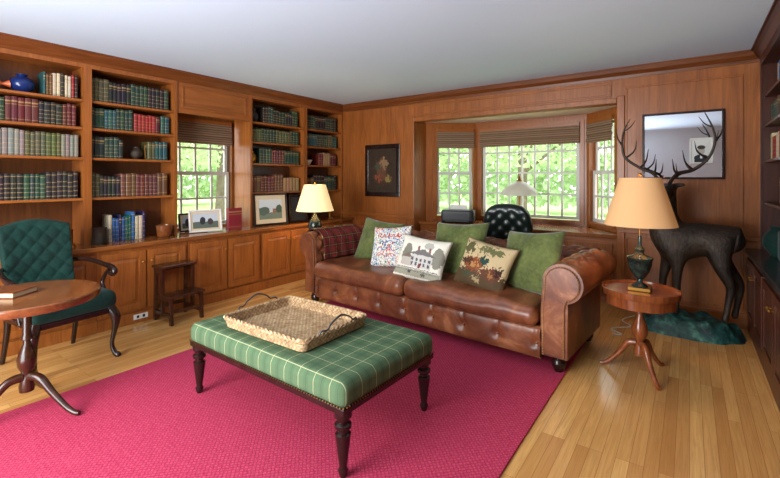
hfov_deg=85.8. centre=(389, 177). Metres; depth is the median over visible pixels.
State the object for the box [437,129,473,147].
roman shade
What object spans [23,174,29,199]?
book
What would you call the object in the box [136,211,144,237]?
book
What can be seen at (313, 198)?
table lamp
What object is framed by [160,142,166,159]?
book
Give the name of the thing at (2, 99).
book
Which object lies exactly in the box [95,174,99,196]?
book
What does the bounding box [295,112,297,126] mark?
book
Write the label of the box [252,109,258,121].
jar
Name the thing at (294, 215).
picture
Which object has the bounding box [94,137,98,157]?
book
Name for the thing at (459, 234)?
throw pillow
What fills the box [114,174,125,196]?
book
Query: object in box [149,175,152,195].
book
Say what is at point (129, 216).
book
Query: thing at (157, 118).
book
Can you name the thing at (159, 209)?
bookcase
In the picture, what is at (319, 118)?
book
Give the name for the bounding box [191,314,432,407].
cushion
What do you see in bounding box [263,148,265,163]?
book
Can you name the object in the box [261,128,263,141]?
book
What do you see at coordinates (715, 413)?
floor
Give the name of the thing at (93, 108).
book
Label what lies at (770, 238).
vase
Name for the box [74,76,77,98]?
book
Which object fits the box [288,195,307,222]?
picture frame
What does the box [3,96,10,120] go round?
book
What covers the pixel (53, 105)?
book
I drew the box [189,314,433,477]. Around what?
ottoman
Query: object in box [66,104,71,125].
book
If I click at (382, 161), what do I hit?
picture
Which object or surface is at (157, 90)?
book
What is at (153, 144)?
book
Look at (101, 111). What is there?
book
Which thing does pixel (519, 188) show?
table lamp
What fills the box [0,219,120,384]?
armchair
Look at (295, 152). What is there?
book
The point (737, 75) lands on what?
trim
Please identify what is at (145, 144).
book
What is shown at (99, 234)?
tankard
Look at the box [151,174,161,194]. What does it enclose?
book
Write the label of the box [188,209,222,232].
picture frame
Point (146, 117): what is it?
book
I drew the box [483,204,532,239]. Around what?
office chair
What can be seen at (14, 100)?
book
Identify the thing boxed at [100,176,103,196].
book
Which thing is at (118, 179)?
book
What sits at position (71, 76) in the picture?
book
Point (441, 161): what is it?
tree
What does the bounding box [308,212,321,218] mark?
bowl
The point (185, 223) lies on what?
picture
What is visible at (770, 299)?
base cabinet
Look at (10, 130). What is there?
book
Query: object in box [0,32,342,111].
trim
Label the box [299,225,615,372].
sofa
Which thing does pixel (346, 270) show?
seat cushion
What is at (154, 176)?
book
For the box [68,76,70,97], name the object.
book
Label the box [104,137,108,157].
book
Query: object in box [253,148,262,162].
book
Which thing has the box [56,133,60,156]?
book
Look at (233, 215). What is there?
book
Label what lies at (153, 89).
book
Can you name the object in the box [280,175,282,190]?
book
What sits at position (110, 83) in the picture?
book
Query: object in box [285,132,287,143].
book
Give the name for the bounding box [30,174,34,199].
book
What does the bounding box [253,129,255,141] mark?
book
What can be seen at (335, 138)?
book
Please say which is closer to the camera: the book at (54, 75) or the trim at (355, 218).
the book at (54, 75)
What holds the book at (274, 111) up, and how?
on the bookcase at (244, 169)
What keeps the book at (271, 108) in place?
on the bookcase at (244, 169)
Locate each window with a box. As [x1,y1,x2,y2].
[177,113,233,230]
[433,127,476,218]
[478,119,583,225]
[587,112,616,231]
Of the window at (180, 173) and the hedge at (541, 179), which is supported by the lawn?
the hedge at (541, 179)
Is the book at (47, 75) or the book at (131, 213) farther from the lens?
the book at (131, 213)
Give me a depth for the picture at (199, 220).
4.51 m
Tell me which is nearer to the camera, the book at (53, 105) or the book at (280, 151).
the book at (53, 105)
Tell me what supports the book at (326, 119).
on the bookcase at (336, 196)
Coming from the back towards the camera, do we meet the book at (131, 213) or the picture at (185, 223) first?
the picture at (185, 223)
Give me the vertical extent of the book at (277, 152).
0.174 m
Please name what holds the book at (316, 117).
on the bookcase at (336, 196)
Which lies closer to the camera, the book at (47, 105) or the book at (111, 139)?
the book at (47, 105)
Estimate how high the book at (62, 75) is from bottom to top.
0.202 m
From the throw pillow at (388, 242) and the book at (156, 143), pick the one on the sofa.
the throw pillow at (388, 242)
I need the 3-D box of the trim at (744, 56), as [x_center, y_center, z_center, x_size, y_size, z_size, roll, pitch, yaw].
[1.197,-1.035,4.907,4.750,0.100,0.080,0,0,35]
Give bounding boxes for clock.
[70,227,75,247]
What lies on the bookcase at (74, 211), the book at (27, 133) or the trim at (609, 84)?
the book at (27, 133)
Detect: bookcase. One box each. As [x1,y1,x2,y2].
[0,48,87,244]
[88,64,176,244]
[234,95,305,226]
[306,106,342,217]
[760,30,779,248]
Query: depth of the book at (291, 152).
5.58 m
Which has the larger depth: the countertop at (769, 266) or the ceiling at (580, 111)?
the ceiling at (580, 111)
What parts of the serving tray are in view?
handle, handle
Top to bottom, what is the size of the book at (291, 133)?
0.178 m
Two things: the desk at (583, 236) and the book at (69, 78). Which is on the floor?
the desk at (583, 236)
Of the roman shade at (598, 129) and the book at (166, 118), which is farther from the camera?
the roman shade at (598, 129)
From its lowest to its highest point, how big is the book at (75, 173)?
0.231 m
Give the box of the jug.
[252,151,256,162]
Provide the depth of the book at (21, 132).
3.32 m
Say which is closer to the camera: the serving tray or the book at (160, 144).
the serving tray
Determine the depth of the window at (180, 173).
5.00 m
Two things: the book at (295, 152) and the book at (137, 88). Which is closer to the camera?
the book at (137, 88)
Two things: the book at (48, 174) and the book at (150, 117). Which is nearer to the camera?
the book at (48, 174)
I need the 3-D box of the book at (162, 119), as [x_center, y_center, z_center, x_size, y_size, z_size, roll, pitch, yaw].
[-2.334,-0.528,4.255,0.145,0.176,0.038,0,0,35]
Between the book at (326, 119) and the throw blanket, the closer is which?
the throw blanket
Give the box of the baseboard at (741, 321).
[679,304,747,328]
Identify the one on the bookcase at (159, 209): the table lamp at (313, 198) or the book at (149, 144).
the book at (149, 144)
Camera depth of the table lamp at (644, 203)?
2.69 m
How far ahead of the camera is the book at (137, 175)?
4.02 m
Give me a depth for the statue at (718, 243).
3.42 m
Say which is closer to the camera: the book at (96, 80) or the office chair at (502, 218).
the book at (96, 80)
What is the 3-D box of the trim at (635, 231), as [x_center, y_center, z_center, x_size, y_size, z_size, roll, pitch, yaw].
[1.212,0.520,4.928,4.750,0.040,0.028,0,0,35]
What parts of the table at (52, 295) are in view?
leg, leg, leg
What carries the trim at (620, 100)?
attached to the wall at (713, 201)
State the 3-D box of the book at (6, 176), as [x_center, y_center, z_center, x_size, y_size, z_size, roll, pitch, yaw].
[-3.022,0.070,3.293,0.148,0.206,0.037,0,0,35]
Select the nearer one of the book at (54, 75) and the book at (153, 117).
the book at (54, 75)
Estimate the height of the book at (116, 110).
0.195 m
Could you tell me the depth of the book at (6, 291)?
2.29 m
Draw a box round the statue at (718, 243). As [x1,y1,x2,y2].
[616,113,746,344]
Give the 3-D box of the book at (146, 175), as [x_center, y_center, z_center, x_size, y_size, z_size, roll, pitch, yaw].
[-2.425,0.067,4.136,0.155,0.212,0.039,0,0,35]
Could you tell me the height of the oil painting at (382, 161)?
0.730 m
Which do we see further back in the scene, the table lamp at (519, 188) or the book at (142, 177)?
the table lamp at (519, 188)
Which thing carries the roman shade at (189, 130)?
attached to the window at (180, 173)
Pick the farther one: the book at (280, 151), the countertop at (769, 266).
the book at (280, 151)
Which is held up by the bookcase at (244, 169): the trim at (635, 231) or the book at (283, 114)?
the book at (283, 114)
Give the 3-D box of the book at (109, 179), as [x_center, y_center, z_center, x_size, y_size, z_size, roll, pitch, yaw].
[-2.610,0.080,3.869,0.146,0.186,0.034,0,0,35]
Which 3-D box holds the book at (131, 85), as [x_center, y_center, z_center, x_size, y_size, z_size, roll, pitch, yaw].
[-2.494,-0.784,4.030,0.144,0.208,0.039,0,0,35]
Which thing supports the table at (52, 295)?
on the rug
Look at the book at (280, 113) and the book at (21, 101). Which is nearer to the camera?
the book at (21, 101)
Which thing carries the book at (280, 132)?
on the bookcase at (244, 169)
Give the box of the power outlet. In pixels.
[133,312,147,319]
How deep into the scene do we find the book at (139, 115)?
4.03 m
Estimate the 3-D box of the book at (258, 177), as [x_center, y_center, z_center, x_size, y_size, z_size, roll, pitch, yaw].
[-1.663,0.072,5.199,0.148,0.202,0.052,0,0,35]
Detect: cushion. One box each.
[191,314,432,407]
[314,255,408,294]
[404,273,541,325]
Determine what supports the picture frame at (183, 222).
on the countertop at (150, 239)
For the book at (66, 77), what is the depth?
3.56 m
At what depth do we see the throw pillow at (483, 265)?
3.21 m
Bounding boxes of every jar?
[130,147,142,158]
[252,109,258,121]
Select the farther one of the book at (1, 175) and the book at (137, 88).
the book at (137, 88)
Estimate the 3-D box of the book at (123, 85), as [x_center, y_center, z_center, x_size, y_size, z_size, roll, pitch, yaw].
[-2.542,-0.778,3.968,0.150,0.195,0.041,0,0,35]
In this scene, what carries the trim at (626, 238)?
attached to the wall at (713, 201)
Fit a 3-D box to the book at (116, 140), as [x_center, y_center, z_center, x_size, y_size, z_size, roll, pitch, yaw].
[-2.578,-0.276,3.914,0.146,0.195,0.039,0,0,35]
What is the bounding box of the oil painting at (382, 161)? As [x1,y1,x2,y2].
[365,143,399,196]
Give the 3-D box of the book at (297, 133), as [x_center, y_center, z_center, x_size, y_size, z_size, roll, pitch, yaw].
[-1.305,-0.529,5.703,0.151,0.178,0.050,0,0,35]
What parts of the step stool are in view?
frame, frame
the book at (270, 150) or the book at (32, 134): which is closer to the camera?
the book at (32, 134)
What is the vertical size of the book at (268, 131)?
0.169 m
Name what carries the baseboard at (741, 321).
attached to the wall at (713, 201)
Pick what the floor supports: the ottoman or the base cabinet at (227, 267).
the base cabinet at (227, 267)
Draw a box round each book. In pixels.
[0,97,4,119]
[0,128,7,154]
[0,174,3,200]
[0,285,38,298]
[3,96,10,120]
[4,174,9,199]
[8,128,13,154]
[10,174,16,199]
[11,96,17,121]
[14,129,18,154]
[17,174,22,199]
[18,98,24,121]
[19,130,24,154]
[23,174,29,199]
[25,98,31,122]
[25,131,29,155]
[30,132,34,155]
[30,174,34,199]
[32,99,38,122]
[35,131,40,155]
[35,174,39,198]
[37,72,45,93]
[39,101,43,123]
[40,172,50,198]
[40,175,45,198]
[41,132,45,155]
[44,102,50,123]
[46,74,48,94]
[46,133,50,155]
[49,74,51,94]
[51,73,56,95]
[51,102,55,124]
[51,133,55,155]
[51,172,56,198]
[56,73,59,95]
[56,104,61,124]
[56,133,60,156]
[57,171,61,198]
[59,171,66,198]
[60,73,64,96]
[61,134,64,156]
[62,104,66,125]
[64,134,69,156]
[65,75,67,96]
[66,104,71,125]
[67,171,77,197]
[67,173,72,197]
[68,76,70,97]
[69,75,73,97]
[70,135,73,156]
[72,105,75,125]
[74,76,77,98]
[74,135,77,156]
[92,78,93,100]
[92,107,94,127]
[92,136,93,157]
[92,173,94,197]
[94,78,98,100]
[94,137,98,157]
[95,108,98,127]
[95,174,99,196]
[99,79,103,101]
[99,108,103,128]
[99,137,104,157]
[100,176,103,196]
[102,214,111,241]
[103,79,108,102]
[104,110,107,128]
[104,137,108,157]
[104,177,106,196]
[107,177,111,196]
[108,110,112,129]
[108,137,113,157]
[109,82,112,102]
[112,177,115,196]
[112,218,114,240]
[113,83,116,103]
[113,110,115,129]
[113,214,121,240]
[114,137,118,158]
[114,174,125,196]
[115,109,119,129]
[115,218,118,240]
[116,177,120,196]
[117,84,121,103]
[119,140,122,158]
[120,110,124,130]
[121,84,125,104]
[122,215,130,239]
[122,216,127,239]
[122,217,124,239]
[125,110,128,130]
[125,173,135,195]
[125,211,134,238]
[126,85,130,104]
[126,174,131,195]
[127,110,132,130]
[130,84,134,105]
[133,114,137,131]
[135,86,139,106]
[135,215,142,237]
[135,216,138,238]
[136,174,139,195]
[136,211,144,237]
[138,114,140,131]
[140,86,143,106]
[140,174,148,195]
[140,175,144,195]
[141,115,144,131]
[141,142,151,159]
[144,87,147,107]
[144,143,147,159]
[145,116,148,132]
[148,88,151,107]
[148,115,151,132]
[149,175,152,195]
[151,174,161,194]
[152,88,155,108]
[152,116,155,132]
[152,142,154,159]
[153,142,158,159]
[153,175,156,195]
[155,173,166,194]
[156,89,159,108]
[156,117,159,132]
[159,142,162,159]
[160,90,163,109]
[160,116,164,133]
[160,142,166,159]
[164,90,167,109]
[165,117,168,133]
[226,207,241,229]
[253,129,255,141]
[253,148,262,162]
[253,176,256,191]
[256,107,265,122]
[256,129,258,141]
[257,176,260,191]
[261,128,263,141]
[261,176,264,191]
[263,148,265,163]
[264,129,266,141]
[265,176,267,191]
[266,107,267,122]
[266,149,268,163]
[267,129,269,142]
[268,107,270,123]
[268,175,277,191]
[268,176,274,191]
[268,177,270,191]
[269,149,271,163]
[270,130,272,142]
[271,108,272,123]
[273,110,275,123]
[273,130,275,142]
[276,110,278,124]
[276,130,278,142]
[276,150,281,163]
[276,151,278,163]
[278,175,279,190]
[279,112,281,124]
[279,131,281,143]
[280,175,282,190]
[282,112,284,124]
[282,131,284,143]
[282,151,284,163]
[283,178,286,190]
[285,111,294,126]
[285,113,287,125]
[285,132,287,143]
[285,151,287,163]
[287,178,289,190]
[289,131,292,144]
[290,151,293,164]
[290,178,292,190]
[293,132,295,144]
[293,178,295,190]
[294,151,296,164]
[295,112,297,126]
[296,132,298,144]
[296,178,298,190]
[307,175,315,184]
[309,134,311,145]
[311,154,320,164]
[314,116,317,129]
[314,134,316,146]
[316,153,325,165]
[316,175,318,184]
[318,117,320,129]
[319,175,321,184]
[321,135,323,146]
[325,118,327,130]
[327,175,335,189]
[334,137,336,147]
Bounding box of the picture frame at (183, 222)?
[178,213,188,232]
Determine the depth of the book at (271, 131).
5.30 m
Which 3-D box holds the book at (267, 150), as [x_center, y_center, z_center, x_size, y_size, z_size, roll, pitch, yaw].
[-1.591,-0.272,5.300,0.149,0.187,0.043,0,0,35]
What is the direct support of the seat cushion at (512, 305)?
on the sofa
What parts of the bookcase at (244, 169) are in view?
shelf, shelf, shelf, shelf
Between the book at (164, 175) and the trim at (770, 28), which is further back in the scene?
the book at (164, 175)
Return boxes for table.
[0,280,100,415]
[600,279,681,390]
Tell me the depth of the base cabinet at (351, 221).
5.93 m
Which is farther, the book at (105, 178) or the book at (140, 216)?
the book at (140, 216)
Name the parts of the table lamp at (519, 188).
lamp shade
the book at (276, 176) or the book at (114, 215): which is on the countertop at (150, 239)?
the book at (114, 215)
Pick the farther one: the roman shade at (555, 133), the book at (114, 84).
the roman shade at (555, 133)
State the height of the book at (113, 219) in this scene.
0.212 m
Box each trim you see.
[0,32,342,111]
[177,81,249,121]
[342,211,760,241]
[343,49,759,111]
[355,218,408,225]
[409,95,624,309]
[418,83,610,115]
[625,74,743,228]
[625,237,743,309]
[751,0,779,60]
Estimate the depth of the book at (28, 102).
3.35 m
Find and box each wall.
[177,146,230,228]
[338,62,765,313]
[420,122,425,230]
[426,123,475,219]
[476,114,586,226]
[587,107,616,232]
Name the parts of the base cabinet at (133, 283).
door, door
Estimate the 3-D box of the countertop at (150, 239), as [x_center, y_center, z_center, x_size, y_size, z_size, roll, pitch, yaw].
[-1.983,0.600,4.633,0.580,0.040,4.160,0,0,35]
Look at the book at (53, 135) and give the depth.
3.49 m
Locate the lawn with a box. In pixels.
[177,195,611,227]
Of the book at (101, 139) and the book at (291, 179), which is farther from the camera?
the book at (291, 179)
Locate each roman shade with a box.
[177,116,231,145]
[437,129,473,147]
[480,122,579,146]
[585,115,613,142]
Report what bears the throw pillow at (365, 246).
on the sofa
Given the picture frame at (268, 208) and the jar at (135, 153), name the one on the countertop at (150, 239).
the picture frame at (268, 208)
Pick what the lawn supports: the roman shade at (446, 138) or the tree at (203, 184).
the tree at (203, 184)
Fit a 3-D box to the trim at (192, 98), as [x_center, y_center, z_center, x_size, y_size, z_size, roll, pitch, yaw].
[-1.935,-0.828,4.641,0.040,0.315,0.870,0,0,35]
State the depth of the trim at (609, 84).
4.73 m
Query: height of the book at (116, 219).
0.206 m
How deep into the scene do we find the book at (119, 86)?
3.89 m
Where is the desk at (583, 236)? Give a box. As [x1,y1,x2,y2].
[419,220,616,302]
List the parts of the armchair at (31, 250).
leg, armrest, leg, backrest, seat rail, seat, leg, armrest, leg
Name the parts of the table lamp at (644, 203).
stem and finial, lamp shade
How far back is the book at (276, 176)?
5.37 m
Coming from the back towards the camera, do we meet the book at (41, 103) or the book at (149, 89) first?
the book at (149, 89)
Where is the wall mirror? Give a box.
[642,109,724,178]
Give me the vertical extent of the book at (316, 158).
0.168 m
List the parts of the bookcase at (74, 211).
shelf, shelf, shelf, shelf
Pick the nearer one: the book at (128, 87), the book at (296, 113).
the book at (128, 87)
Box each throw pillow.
[354,217,404,258]
[371,225,412,266]
[393,233,452,280]
[435,222,489,273]
[453,236,519,290]
[506,230,565,294]
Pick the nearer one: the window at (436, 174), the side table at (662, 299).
the side table at (662, 299)
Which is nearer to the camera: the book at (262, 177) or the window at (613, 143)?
the window at (613, 143)
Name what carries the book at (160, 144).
on the bookcase at (159, 209)
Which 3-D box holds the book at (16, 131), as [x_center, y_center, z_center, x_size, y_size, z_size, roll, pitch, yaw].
[-2.986,-0.281,3.339,0.143,0.207,0.030,0,0,35]
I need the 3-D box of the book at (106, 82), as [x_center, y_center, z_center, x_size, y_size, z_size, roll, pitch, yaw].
[-2.624,-0.785,3.845,0.141,0.210,0.041,0,0,35]
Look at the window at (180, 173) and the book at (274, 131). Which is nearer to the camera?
the window at (180, 173)
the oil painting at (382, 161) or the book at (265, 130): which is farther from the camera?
the oil painting at (382, 161)
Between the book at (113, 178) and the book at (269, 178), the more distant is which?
the book at (269, 178)
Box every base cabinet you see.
[0,253,96,356]
[96,241,186,332]
[187,232,260,304]
[260,226,308,289]
[322,220,352,226]
[747,257,764,367]
[762,278,779,411]
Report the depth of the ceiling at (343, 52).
3.22 m
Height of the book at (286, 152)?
0.179 m
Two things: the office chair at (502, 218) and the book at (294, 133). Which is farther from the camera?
the book at (294, 133)
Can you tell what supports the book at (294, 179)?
on the bookcase at (244, 169)
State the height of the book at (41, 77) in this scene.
0.191 m
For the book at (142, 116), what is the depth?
4.06 m
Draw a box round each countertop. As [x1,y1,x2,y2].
[0,216,352,264]
[746,248,779,296]
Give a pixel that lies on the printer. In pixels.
(457, 213)
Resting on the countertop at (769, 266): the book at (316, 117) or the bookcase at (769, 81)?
the bookcase at (769, 81)
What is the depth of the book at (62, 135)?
3.54 m
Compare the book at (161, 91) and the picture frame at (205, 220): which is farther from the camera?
the picture frame at (205, 220)
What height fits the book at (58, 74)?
0.195 m
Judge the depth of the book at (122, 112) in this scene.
3.91 m
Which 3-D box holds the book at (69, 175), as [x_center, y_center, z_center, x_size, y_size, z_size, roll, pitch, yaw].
[-2.784,0.064,3.626,0.148,0.218,0.038,0,0,35]
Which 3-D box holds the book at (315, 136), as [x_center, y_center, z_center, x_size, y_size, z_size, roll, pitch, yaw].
[-1.107,-0.527,5.977,0.147,0.175,0.047,0,0,35]
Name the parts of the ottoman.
leg, wood rail, nail trim, leg, leg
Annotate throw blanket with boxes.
[307,224,361,258]
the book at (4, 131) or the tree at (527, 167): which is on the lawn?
the tree at (527, 167)
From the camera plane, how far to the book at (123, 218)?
3.92 m
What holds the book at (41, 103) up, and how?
on the bookcase at (74, 211)
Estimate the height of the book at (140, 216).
0.220 m
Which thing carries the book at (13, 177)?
on the bookcase at (74, 211)
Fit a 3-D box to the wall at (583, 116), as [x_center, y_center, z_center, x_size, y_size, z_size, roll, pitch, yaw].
[1.808,0.268,5.479,1.420,2.065,0.100,0,0,35]
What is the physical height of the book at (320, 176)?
0.209 m
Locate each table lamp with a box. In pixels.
[296,182,333,228]
[501,175,538,204]
[604,173,678,292]
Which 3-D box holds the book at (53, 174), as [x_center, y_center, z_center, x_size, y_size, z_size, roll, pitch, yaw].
[-2.849,0.063,3.536,0.148,0.220,0.036,0,0,35]
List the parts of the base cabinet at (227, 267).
door, door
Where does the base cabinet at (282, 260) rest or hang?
on the floor
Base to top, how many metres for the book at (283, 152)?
0.175 m
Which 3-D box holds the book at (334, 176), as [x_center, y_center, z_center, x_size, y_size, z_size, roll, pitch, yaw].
[-0.871,0.066,6.308,0.148,0.214,0.045,0,0,35]
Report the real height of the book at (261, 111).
0.202 m
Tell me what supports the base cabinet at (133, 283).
on the floor
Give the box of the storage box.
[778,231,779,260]
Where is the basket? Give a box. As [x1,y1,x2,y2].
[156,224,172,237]
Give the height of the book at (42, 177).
0.198 m
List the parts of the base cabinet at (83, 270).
door, door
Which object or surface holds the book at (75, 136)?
on the bookcase at (74, 211)
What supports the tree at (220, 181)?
on the lawn
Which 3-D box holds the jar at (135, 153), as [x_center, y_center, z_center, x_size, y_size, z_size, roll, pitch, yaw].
[-2.450,-0.239,4.057,0.108,0.122,0.108,0,0,35]
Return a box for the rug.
[0,301,583,477]
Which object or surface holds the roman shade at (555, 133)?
attached to the window at (579, 149)
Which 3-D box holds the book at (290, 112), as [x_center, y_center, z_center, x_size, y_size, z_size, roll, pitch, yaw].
[-1.343,-0.785,5.651,0.154,0.210,0.044,0,0,35]
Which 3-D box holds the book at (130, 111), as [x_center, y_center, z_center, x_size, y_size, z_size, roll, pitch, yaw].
[-2.508,-0.540,4.013,0.148,0.200,0.035,0,0,35]
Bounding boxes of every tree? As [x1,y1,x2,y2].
[177,142,224,219]
[181,143,217,164]
[439,148,452,169]
[451,143,575,208]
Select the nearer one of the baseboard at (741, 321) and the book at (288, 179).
the baseboard at (741, 321)
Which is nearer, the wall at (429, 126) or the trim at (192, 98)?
the trim at (192, 98)
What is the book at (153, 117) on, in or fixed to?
on the bookcase at (159, 209)
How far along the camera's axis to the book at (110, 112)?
3.83 m
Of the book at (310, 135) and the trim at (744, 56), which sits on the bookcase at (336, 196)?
the book at (310, 135)
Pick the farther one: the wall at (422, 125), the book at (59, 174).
the wall at (422, 125)
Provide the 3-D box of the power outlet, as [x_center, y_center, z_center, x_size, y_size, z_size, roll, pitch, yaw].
[-2.249,1.245,3.791,0.008,0.044,0.120,0,0,35]
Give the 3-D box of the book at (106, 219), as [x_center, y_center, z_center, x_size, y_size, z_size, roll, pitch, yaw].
[-2.607,0.460,3.873,0.147,0.240,0.028,0,0,35]
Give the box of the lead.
[610,315,634,334]
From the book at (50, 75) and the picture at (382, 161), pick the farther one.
the picture at (382, 161)
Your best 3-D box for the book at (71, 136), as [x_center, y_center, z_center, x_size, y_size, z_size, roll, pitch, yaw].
[-2.777,-0.272,3.636,0.149,0.187,0.028,0,0,35]
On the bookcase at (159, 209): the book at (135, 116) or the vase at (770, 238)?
the book at (135, 116)
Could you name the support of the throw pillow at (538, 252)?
on the sofa
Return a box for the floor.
[0,279,779,477]
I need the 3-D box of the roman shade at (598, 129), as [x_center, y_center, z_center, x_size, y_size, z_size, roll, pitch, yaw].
[2.353,-0.542,4.728,0.040,0.265,0.458,0,0,-7]
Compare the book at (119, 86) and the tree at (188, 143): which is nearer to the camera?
the book at (119, 86)
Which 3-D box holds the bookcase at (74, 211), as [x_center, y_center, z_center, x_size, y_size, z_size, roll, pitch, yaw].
[-2.997,-0.203,3.366,0.312,1.565,0.880,0,0,35]
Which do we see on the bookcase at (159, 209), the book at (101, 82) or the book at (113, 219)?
the book at (101, 82)
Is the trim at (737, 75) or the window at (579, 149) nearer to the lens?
the trim at (737, 75)
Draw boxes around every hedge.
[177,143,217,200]
[439,119,613,209]
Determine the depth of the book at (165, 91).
4.23 m
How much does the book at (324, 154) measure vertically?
0.185 m
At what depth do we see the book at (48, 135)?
3.46 m
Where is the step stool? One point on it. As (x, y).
(160, 269)
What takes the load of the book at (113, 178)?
on the bookcase at (159, 209)
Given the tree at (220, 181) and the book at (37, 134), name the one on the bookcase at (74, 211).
the book at (37, 134)
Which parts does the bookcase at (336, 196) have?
shelf, shelf, shelf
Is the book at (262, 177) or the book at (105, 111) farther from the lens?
the book at (262, 177)
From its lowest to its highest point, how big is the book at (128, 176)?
0.212 m
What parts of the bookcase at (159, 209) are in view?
shelf, shelf, shelf, shelf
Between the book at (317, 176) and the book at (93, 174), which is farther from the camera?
the book at (317, 176)
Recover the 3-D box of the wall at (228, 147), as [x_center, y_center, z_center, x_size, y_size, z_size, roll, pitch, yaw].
[-2.871,0.107,3.982,0.100,2.385,6.550,0,0,35]
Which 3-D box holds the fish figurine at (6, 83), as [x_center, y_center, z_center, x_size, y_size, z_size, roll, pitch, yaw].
[-3.067,-0.743,3.191,0.084,0.125,0.276,0,0,35]
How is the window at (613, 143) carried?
in the wall at (614, 109)
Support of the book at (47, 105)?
on the bookcase at (74, 211)
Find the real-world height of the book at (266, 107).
0.206 m
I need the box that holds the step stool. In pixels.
[152,260,205,326]
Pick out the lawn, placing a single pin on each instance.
(190, 204)
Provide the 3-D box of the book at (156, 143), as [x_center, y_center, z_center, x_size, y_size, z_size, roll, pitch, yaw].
[-2.369,-0.269,4.213,0.153,0.182,0.034,0,0,35]
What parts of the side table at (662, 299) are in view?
leg, leg, leg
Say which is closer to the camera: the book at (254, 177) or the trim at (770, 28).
the trim at (770, 28)
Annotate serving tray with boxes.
[223,293,366,351]
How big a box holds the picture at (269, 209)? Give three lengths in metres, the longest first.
0.425 x 0.355 x 0.005 m
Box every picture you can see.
[182,217,188,228]
[192,213,217,228]
[259,199,281,219]
[290,197,305,219]
[369,148,395,192]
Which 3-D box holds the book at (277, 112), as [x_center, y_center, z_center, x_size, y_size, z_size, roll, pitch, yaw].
[-1.499,-0.773,5.431,0.151,0.186,0.041,0,0,35]
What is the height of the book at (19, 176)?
0.207 m
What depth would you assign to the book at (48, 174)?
3.46 m
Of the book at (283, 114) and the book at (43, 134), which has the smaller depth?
the book at (43, 134)
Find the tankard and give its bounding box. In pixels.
[91,227,107,244]
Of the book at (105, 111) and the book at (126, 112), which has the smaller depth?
the book at (105, 111)
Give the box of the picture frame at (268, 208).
[252,193,287,226]
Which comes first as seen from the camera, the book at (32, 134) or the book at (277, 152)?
the book at (32, 134)
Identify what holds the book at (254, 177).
on the bookcase at (244, 169)
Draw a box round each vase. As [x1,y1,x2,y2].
[9,74,35,91]
[762,226,779,256]
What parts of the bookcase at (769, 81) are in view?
shelf, shelf, shelf, shelf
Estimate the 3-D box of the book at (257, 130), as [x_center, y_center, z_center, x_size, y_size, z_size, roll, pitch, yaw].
[-1.675,-0.520,5.175,0.140,0.160,0.040,0,0,35]
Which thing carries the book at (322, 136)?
on the bookcase at (336, 196)
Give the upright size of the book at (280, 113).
0.173 m
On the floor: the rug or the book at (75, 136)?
the rug
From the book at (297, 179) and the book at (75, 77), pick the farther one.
the book at (297, 179)
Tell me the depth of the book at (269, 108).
5.28 m
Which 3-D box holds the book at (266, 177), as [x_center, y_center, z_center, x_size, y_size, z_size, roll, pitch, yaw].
[-1.599,0.072,5.292,0.152,0.201,0.051,0,0,35]
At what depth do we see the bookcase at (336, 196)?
6.30 m
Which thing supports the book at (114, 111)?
on the bookcase at (159, 209)
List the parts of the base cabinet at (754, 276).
door, door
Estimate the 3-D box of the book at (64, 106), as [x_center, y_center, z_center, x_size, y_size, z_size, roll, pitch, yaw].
[-2.812,-0.531,3.596,0.158,0.182,0.030,0,0,35]
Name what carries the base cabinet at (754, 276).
on the floor
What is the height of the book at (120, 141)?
0.174 m
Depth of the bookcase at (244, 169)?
5.27 m
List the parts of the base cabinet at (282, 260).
door, door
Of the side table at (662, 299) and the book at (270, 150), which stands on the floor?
the side table at (662, 299)
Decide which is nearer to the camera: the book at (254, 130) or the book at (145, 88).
the book at (145, 88)
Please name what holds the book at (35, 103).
on the bookcase at (74, 211)
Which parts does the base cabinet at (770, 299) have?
door, door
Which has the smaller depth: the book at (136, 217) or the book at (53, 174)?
the book at (53, 174)
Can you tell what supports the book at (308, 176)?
on the bookcase at (336, 196)
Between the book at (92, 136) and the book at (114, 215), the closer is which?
the book at (92, 136)
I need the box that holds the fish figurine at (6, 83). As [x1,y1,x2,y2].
[0,80,10,87]
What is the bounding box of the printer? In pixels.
[441,205,474,222]
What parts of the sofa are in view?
nail trim, scroll panel, leg, rail, nail trim, leg, nail trim, scroll panel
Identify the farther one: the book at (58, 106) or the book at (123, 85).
the book at (123, 85)
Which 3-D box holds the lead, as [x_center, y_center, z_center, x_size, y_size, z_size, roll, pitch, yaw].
[2.071,1.294,3.711,0.115,0.009,0.663,0,0,44]
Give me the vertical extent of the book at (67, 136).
0.193 m
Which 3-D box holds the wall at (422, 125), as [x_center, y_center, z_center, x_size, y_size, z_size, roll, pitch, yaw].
[0.407,0.268,5.771,0.100,2.065,0.170,0,0,35]
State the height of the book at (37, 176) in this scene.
0.205 m
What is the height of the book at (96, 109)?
0.180 m
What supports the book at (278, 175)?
on the bookcase at (244, 169)
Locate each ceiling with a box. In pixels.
[0,0,773,104]
[425,105,616,122]
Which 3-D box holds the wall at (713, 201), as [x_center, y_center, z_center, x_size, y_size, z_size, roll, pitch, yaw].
[1.296,0.107,4.959,5.550,2.385,0.120,0,0,35]

